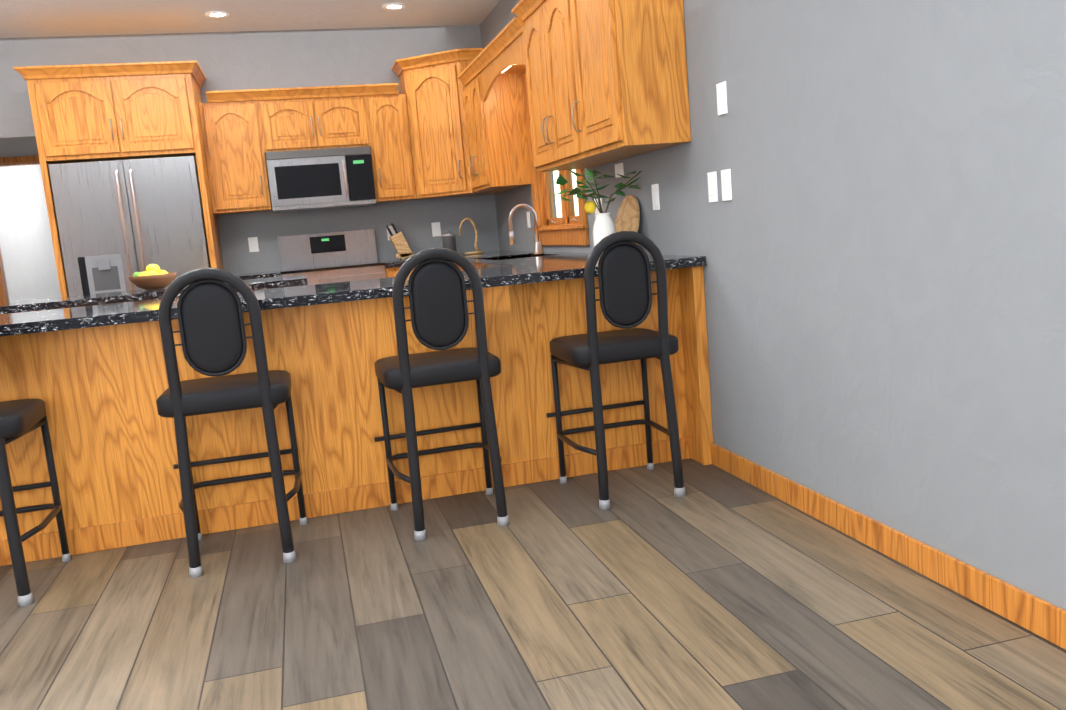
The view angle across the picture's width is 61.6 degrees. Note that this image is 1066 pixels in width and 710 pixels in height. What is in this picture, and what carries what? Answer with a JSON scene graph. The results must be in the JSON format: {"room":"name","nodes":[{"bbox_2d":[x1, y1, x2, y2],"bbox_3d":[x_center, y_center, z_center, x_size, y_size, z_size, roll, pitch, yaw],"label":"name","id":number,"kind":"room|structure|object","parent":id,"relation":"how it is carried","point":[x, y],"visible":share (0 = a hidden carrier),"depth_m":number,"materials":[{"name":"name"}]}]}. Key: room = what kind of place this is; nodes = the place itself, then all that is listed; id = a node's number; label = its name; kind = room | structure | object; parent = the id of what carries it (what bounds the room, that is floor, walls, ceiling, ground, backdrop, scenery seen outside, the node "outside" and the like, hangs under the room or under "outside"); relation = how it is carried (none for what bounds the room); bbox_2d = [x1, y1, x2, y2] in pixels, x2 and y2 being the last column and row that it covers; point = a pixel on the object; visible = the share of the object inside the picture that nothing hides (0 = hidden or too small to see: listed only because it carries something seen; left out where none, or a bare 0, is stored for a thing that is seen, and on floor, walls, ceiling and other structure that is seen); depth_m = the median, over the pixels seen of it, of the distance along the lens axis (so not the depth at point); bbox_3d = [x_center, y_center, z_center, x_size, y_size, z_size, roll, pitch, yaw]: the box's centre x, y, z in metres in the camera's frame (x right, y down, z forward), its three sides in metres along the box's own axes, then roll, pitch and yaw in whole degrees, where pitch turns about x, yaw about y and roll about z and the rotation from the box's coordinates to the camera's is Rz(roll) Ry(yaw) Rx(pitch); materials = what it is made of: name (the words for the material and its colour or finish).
{"room":"kitchen","nodes":[
{"label":"kitchen","id":0,"kind":"room"},
{"bbox_2d":[0,165,60,302],"bbox_3d":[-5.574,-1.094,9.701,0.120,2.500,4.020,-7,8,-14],"label":"door","id":1,"kind":"structure","parent":0,"point":[28,255],"depth_m":9.79,"materials":[{"name":"paint"}]},
{"bbox_2d":[0,25,495,300],"bbox_3d":[-2.828,-1.051,6.944,5.130,2.750,0.120,-7,8,-14],"label":"wall","id":2,"kind":"structure","parent":0,"point":[242,60],"depth_m":7.04,"materials":[{"name":"paint"}]},
{"bbox_2d":[0,155,39,304],"bbox_3d":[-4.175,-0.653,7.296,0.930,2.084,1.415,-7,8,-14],"label":"door frame","id":3,"kind":"structure","parent":2,"relation":"attached to","point":[21,160],"depth_m":7.77,"materials":[{"name":"brown wood"}]},
{"bbox_2d":[199,89,271,214],"bbox_3d":[-2.255,-1.526,6.791,0.418,0.876,0.347,-7,8,-14],"label":"upper cabinet","id":4,"kind":"object","parent":2,"relation":"attached to","point":[243,131],"depth_m":6.63,"materials":[{"name":"brown wood"}]},
{"bbox_2d":[248,237,258,251],"bbox_3d":[-2.209,-0.873,7.063,0.071,0.114,0.007,-7,8,-14],"label":"outlet","id":5,"kind":"object","parent":2,"relation":"attached to","point":[253,241],"depth_m":7.06,"materials":[{"name":"white plastic"}]},
{"bbox_2d":[259,84,370,151],"bbox_3d":[-1.690,-1.804,6.907,0.790,0.455,0.347,-7,8,-14],"label":"upper cabinet","id":6,"kind":"object","parent":2,"relation":"attached to","point":[318,117],"depth_m":6.74,"materials":[{"name":"brown wood"}]},
{"bbox_2d":[265,146,375,212],"bbox_3d":[-1.640,-1.356,6.922,0.770,0.430,0.450,-7,8,-14],"label":"microwave","id":7,"kind":"object","parent":6,"relation":"attached to","point":[303,180],"visible":1,"depth_m":6.75,"materials":[{"name":"silver metal"}]},
{"bbox_2d":[367,83,415,202],"bbox_3d":[-1.143,-1.660,7.070,0.310,0.876,0.347,-7,8,-14],"label":"upper cabinet","id":8,"kind":"object","parent":2,"relation":"attached to","point":[391,155],"depth_m":6.91,"materials":[{"name":"brown wood"}]},
{"bbox_2d":[387,226,395,239],"bbox_3d":[-1.158,-0.999,7.326,0.071,0.114,0.007,-7,8,-14],"label":"outlet","id":9,"kind":"object","parent":2,"relation":"attached to","point":[391,228],"depth_m":7.32,"materials":[{"name":"white plastic"}]},
{"bbox_2d":[431,222,440,236],"bbox_3d":[-0.801,-1.042,7.413,0.071,0.114,0.012,-7,8,-14],"label":"outlet","id":10,"kind":"object","parent":2,"relation":"attached to","point":[436,230],"depth_m":7.41,"materials":[{"name":"white plastic"}]},
{"bbox_2d":[391,48,510,199],"bbox_3d":[-0.646,-1.786,7.017,0.752,1.055,0.672,-7,8,-14],"label":"upper cabinet","id":11,"kind":"object","parent":2,"relation":"attached to","point":[432,86],"visible":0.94,"depth_m":6.84,"materials":[{"name":"brown wood"}]},
{"bbox_2d":[0,0,499,37],"bbox_3d":[-1.803,-1.913,2.411,5.420,0.080,9.140,-7,8,-14],"label":"ceiling","id":12,"kind":"structure","parent":0,"point":[36,18],"depth_m":6.40,"materials":[{"name":"paint"}]},
{"bbox_2d":[204,10,229,17],"bbox_3d":[-2.218,-2.394,6.284,0.167,0.012,0.167,-7,8,-14],"label":"recessed light","id":13,"kind":"object","parent":12,"relation":"in","point":[223,14],"depth_m":6.27,"materials":[{"name":"white"}]},
{"bbox_2d":[382,3,405,9],"bbox_3d":[-1.005,-2.525,6.476,0.167,0.012,0.167,-7,8,-14],"label":"recessed light","id":14,"kind":"object","parent":12,"relation":"in","point":[389,6],"depth_m":6.46,"materials":[{"name":"white"}]},
{"bbox_2d":[0,458,1065,709],"bbox_3d":[-2.243,0.550,5.359,5.420,0.050,14.440,-7,8,-14],"label":"floor","id":15,"kind":"structure","parent":0,"point":[716,588],"depth_m":2.56,"materials":[{"name":"brown wood"}]},
{"bbox_2d":[0,399,71,606],"bbox_3d":[-1.949,0.304,3.044,0.480,1.050,0.482,-7,8,-14],"label":"stool","id":16,"kind":"object","parent":15,"relation":"on","point":[20,418],"visible":0.98,"depth_m":2.99,"materials":[{"name":"black metal"}]},
{"bbox_2d":[0,330,103,565],"bbox_3d":[-2.092,0.326,3.602,0.634,0.870,0.635,-7,8,-14],"label":"base cabinet","id":17,"kind":"object","parent":15,"relation":"on","point":[32,366],"depth_m":3.36,"materials":[{"name":"brown wood"}]},
{"bbox_2d":[13,60,223,296],"bbox_3d":[-2.865,-0.820,6.539,1.150,2.414,0.688,-7,8,-14],"label":"cabinet","id":18,"kind":"object","parent":15,"relation":"on","point":[106,112],"visible":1,"depth_m":6.14,"materials":[{"name":"brown wood"}]},
{"bbox_2d":[48,156,210,295],"bbox_3d":[-2.826,-0.501,6.559,0.930,1.775,0.724,-7,8,-14],"label":"fridge","id":19,"kind":"object","parent":15,"relation":"on","point":[119,222],"visible":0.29,"depth_m":6.20,"materials":[{"name":"silver metal"}]},
{"bbox_2d":[0,286,294,314],"bbox_3d":[-2.113,0.086,5.258,1.574,0.868,0.674,-7,8,-14],"label":"kitchen island","id":20,"kind":"object","parent":15,"relation":"on","point":[284,286],"depth_m":4.80,"materials":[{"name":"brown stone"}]},
{"bbox_2d":[0,274,307,313],"bbox_3d":[-2.144,-0.358,5.169,1.630,0.040,0.680,-7,8,-14],"label":"island countertop","id":21,"kind":"structure","parent":20,"relation":"on","point":[295,280],"depth_m":4.84,"materials":[{"name":"black stone"}]},
{"bbox_2d":[128,264,176,289],"bbox_3d":[-2.239,-0.462,5.267,0.270,0.148,0.270,-7,8,-14],"label":"fruit bowl","id":22,"kind":"object","parent":21,"relation":"on","point":[152,276],"visible":1,"depth_m":5.20,"materials":[{"name":"brown wood"}]},
{"bbox_2d":[68,306,355,549],"bbox_3d":[-1.382,0.239,3.788,1.095,0.870,0.619,-7,8,-14],"label":"base cabinet","id":23,"kind":"object","parent":15,"relation":"on","point":[94,379],"depth_m":3.51,"materials":[{"name":"brown wood"}]},
{"bbox_2d":[0,254,705,337],"bbox_3d":[-0.916,-0.259,3.768,3.196,0.040,0.820,-7,8,-14],"label":"countertop","id":24,"kind":"structure","parent":23,"relation":"on","point":[129,313],"depth_m":3.52,"materials":[{"name":"black stone"}]},
{"bbox_2d":[553,168,641,258],"bbox_3d":[0.320,-0.677,4.253,0.466,0.436,0.283,-7,8,-14],"label":"vase","id":25,"kind":"object","parent":24,"relation":"on","point":[604,225],"visible":0.79,"depth_m":4.25,"materials":[{"name":"white ceramic"}]},
{"bbox_2d":[156,268,307,577],"bbox_3d":[-1.116,0.203,3.253,0.470,1.050,0.480,-7,8,-14],"label":"stool","id":26,"kind":"object","parent":15,"relation":"on","point":[210,318],"visible":1,"depth_m":3.05,"materials":[{"name":"black metal"}]},
{"bbox_2d":[241,274,280,289],"bbox_3d":[-2.099,-0.147,6.857,0.431,0.870,0.627,-7,8,-14],"label":"base cabinet","id":27,"kind":"object","parent":15,"relation":"on","point":[280,274],"depth_m":6.48,"materials":[{"name":"brown wood"}]},
{"bbox_2d":[234,270,279,277],"bbox_3d":[-2.135,-0.595,6.787,0.431,0.040,0.638,-7,8,-14],"label":"countertop","id":28,"kind":"structure","parent":27,"relation":"on","point":[268,274],"depth_m":6.52,"materials":[{"name":"black stone"}]},
{"bbox_2d":[278,229,385,285],"bbox_3d":[-1.526,-0.363,6.946,0.758,1.175,0.696,-7,8,-14],"label":"range","id":29,"kind":"object","parent":15,"relation":"on","point":[330,257],"visible":0.44,"depth_m":7.10,"materials":[{"name":"silver metal"}]},
{"bbox_2d":[384,266,413,277],"bbox_3d":[-0.951,-0.285,7.145,0.423,0.870,0.627,-7,8,-14],"label":"base cabinet","id":30,"kind":"object","parent":15,"relation":"on","point":[390,271],"depth_m":6.76,"materials":[{"name":"brown wood"}]},
{"bbox_2d":[384,250,499,265],"bbox_3d":[-0.698,-0.769,7.147,1.025,0.040,0.638,-7,8,-14],"label":"countertop","id":31,"kind":"structure","parent":30,"relation":"on","point":[390,262],"depth_m":6.79,"materials":[{"name":"black stone"}]},
{"bbox_2d":[386,223,413,259],"bbox_3d":[-1.068,-0.912,7.157,0.188,0.296,0.110,-7,8,-14],"label":"knife block","id":32,"kind":"object","parent":31,"relation":"on","point":[400,245],"visible":1,"depth_m":7.11,"materials":[{"name":"brown wood"}]},
{"bbox_2d":[441,231,456,250],"bbox_3d":[-0.677,-0.905,7.231,0.116,0.197,0.116,-7,8,-14],"label":"canister","id":33,"kind":"object","parent":31,"relation":"on","point":[448,240],"visible":0.81,"depth_m":7.18,"materials":[{"name":"silver metal"}]},
{"bbox_2d":[459,218,482,254],"bbox_3d":[-0.497,-0.947,7.096,0.179,0.288,0.150,-7,8,-14],"label":"banana hanger","id":34,"kind":"object","parent":31,"relation":"on","point":[477,251],"visible":1,"depth_m":7.08,"materials":[{"name":"brown wood"}]},
{"bbox_2d":[374,248,509,540],"bbox_3d":[-0.378,0.114,3.438,0.477,1.050,0.480,-7,8,-14],"label":"stool","id":35,"kind":"object","parent":15,"relation":"on","point":[438,301],"visible":1,"depth_m":3.24,"materials":[{"name":"black metal"}]},
{"bbox_2d":[332,282,563,510],"bbox_3d":[-0.483,0.131,4.013,1.021,0.870,0.619,-7,8,-14],"label":"base cabinet","id":36,"kind":"object","parent":15,"relation":"on","point":[518,319],"depth_m":3.75,"materials":[{"name":"brown wood"}]},
{"bbox_2d":[451,251,588,265],"bbox_3d":[-0.108,-0.605,5.679,0.636,0.040,2.519,-7,8,-14],"label":"countertop","id":37,"kind":"structure","parent":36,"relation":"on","point":[476,259],"depth_m":5.23,"materials":[{"name":"black stone"}]},
{"bbox_2d":[500,254,535,257],"bbox_3d":[-0.108,-0.523,5.725,0.409,0.205,0.737,-7,8,-14],"label":"sink","id":38,"kind":"object","parent":37,"relation":"in","point":[501,255],"depth_m":6.09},
{"bbox_2d":[508,204,542,253],"bbox_3d":[-0.058,-0.804,5.731,0.215,0.326,0.111,-7,8,-14],"label":"faucet","id":39,"kind":"object","parent":37,"relation":"on","point":[538,246],"visible":1,"depth_m":5.70,"materials":[{"name":"silver metal"}]},
{"bbox_2d":[615,195,639,244],"bbox_3d":[0.478,-0.648,4.448,0.088,0.296,0.390,-7,8,-14],"label":"cutting board","id":40,"kind":"object","parent":37,"relation":"on","point":[628,217],"visible":0.54,"depth_m":4.45,"materials":[{"name":"brown wood"}]},
{"bbox_2d":[476,266,483,269],"bbox_3d":[0.114,-0.073,5.064,0.628,0.870,0.623,-7,8,-14],"label":"base cabinet","id":41,"kind":"object","parent":15,"relation":"on","point":[477,267],"depth_m":5.16,"materials":[{"name":"brown wood"}]},
{"bbox_2d":[546,231,685,509],"bbox_3d":[0.316,0.030,3.612,0.470,1.050,0.475,-7,8,-14],"label":"stool","id":42,"kind":"object","parent":15,"relation":"on","point":[624,287],"visible":1,"depth_m":3.42,"materials":[{"name":"black metal"}]},
{"bbox_2d":[476,0,1065,609],"bbox_3d":[0.868,-0.826,3.254,0.120,2.750,9.140,-7,8,-14],"label":"wall","id":43,"kind":"structure","parent":0,"point":[878,240],"depth_m":2.61,"materials":[{"name":"paint"}]},
{"bbox_2d":[457,56,530,191],"bbox_3d":[-0.276,-1.645,6.511,0.317,0.850,0.628,-7,8,-14],"label":"upper cabinet","id":44,"kind":"object","parent":43,"relation":"attached to","point":[493,95],"depth_m":6.23,"materials":[{"name":"brown wood"}]},
{"bbox_2d":[526,212,530,227],"bbox_3d":[-0.036,-0.985,6.505,0.012,0.114,0.071,-7,8,-14],"label":"outlet","id":45,"kind":"object","parent":43,"relation":"attached to","point":[528,213],"depth_m":6.49,"materials":[{"name":"white plastic"}]},
{"bbox_2d":[522,72,588,244],"bbox_3d":[0.167,-1.291,5.704,0.142,1.170,1.160,-7,8,-14],"label":"window","id":46,"kind":"structure","parent":43,"relation":"in","point":[563,222],"depth_m":5.93,"materials":[{"name":"brown wood"}]},
{"bbox_2d":[517,0,633,175],"bbox_3d":[0.226,-1.437,4.603,0.317,0.895,0.858,-7,8,-14],"label":"upper cabinet","id":47,"kind":"object","parent":43,"relation":"attached to","point":[542,25],"depth_m":4.58,"materials":[{"name":"brown wood"}]},
{"bbox_2d":[594,198,602,217],"bbox_3d":[0.362,-0.819,4.995,0.012,0.114,0.119,-7,8,-14],"label":"outlet","id":48,"kind":"object","parent":43,"relation":"attached to","point":[596,211],"depth_m":5.00,"materials":[{"name":"white plastic"}]},
{"bbox_2d":[615,163,623,177],"bbox_3d":[0.444,-0.953,4.615,0.007,0.069,0.114,-7,8,-14],"label":"outlet","id":49,"kind":"object","parent":43,"relation":"attached to","point":[619,169],"depth_m":4.60,"materials":[{"name":"white plastic"}]},
{"bbox_2d":[565,0,690,159],"bbox_3d":[0.389,-1.447,3.949,0.317,1.075,0.625,-7,8,-14],"label":"upper cabinet","id":50,"kind":"object","parent":43,"relation":"attached to","point":[607,81],"depth_m":3.71,"materials":[{"name":"brown wood"}]},
{"bbox_2d":[651,184,659,209],"bbox_3d":[0.574,-0.741,4.196,0.009,0.119,0.074,-7,8,-14],"label":"outlet","id":51,"kind":"object","parent":43,"relation":"attached to","point":[655,187],"depth_m":4.18,"materials":[{"name":"white plastic"}]},
{"bbox_2d":[707,171,717,201],"bbox_3d":[0.726,-0.680,3.619,0.009,0.119,0.074,-7,8,-14],"label":"outlet","id":52,"kind":"object","parent":43,"relation":"attached to","point":[712,176],"depth_m":3.61,"materials":[{"name":"white plastic"}]},
{"bbox_2d":[716,81,727,115],"bbox_3d":[0.727,-0.991,3.456,0.012,0.119,0.074,-7,8,-14],"label":"outlet","id":53,"kind":"object","parent":43,"relation":"attached to","point":[721,89],"depth_m":3.45,"materials":[{"name":"white plastic"}]},
{"bbox_2d":[721,169,731,200],"bbox_3d":[0.757,-0.666,3.504,0.007,0.119,0.074,-7,8,-14],"label":"outlet","id":54,"kind":"object","parent":43,"relation":"attached to","point":[725,174],"depth_m":3.50,"materials":[{"name":"white plastic"}]},
{"bbox_2d":[711,443,1065,649],"bbox_3d":[1.395,0.714,1.609,0.013,0.094,5.050,-7,8,-14],"label":"baseboard","id":55,"kind":"structure","parent":43,"relation":"attached to","point":[1028,611],"depth_m":2.62,"materials":[{"name":"brown wood"}]}
]}

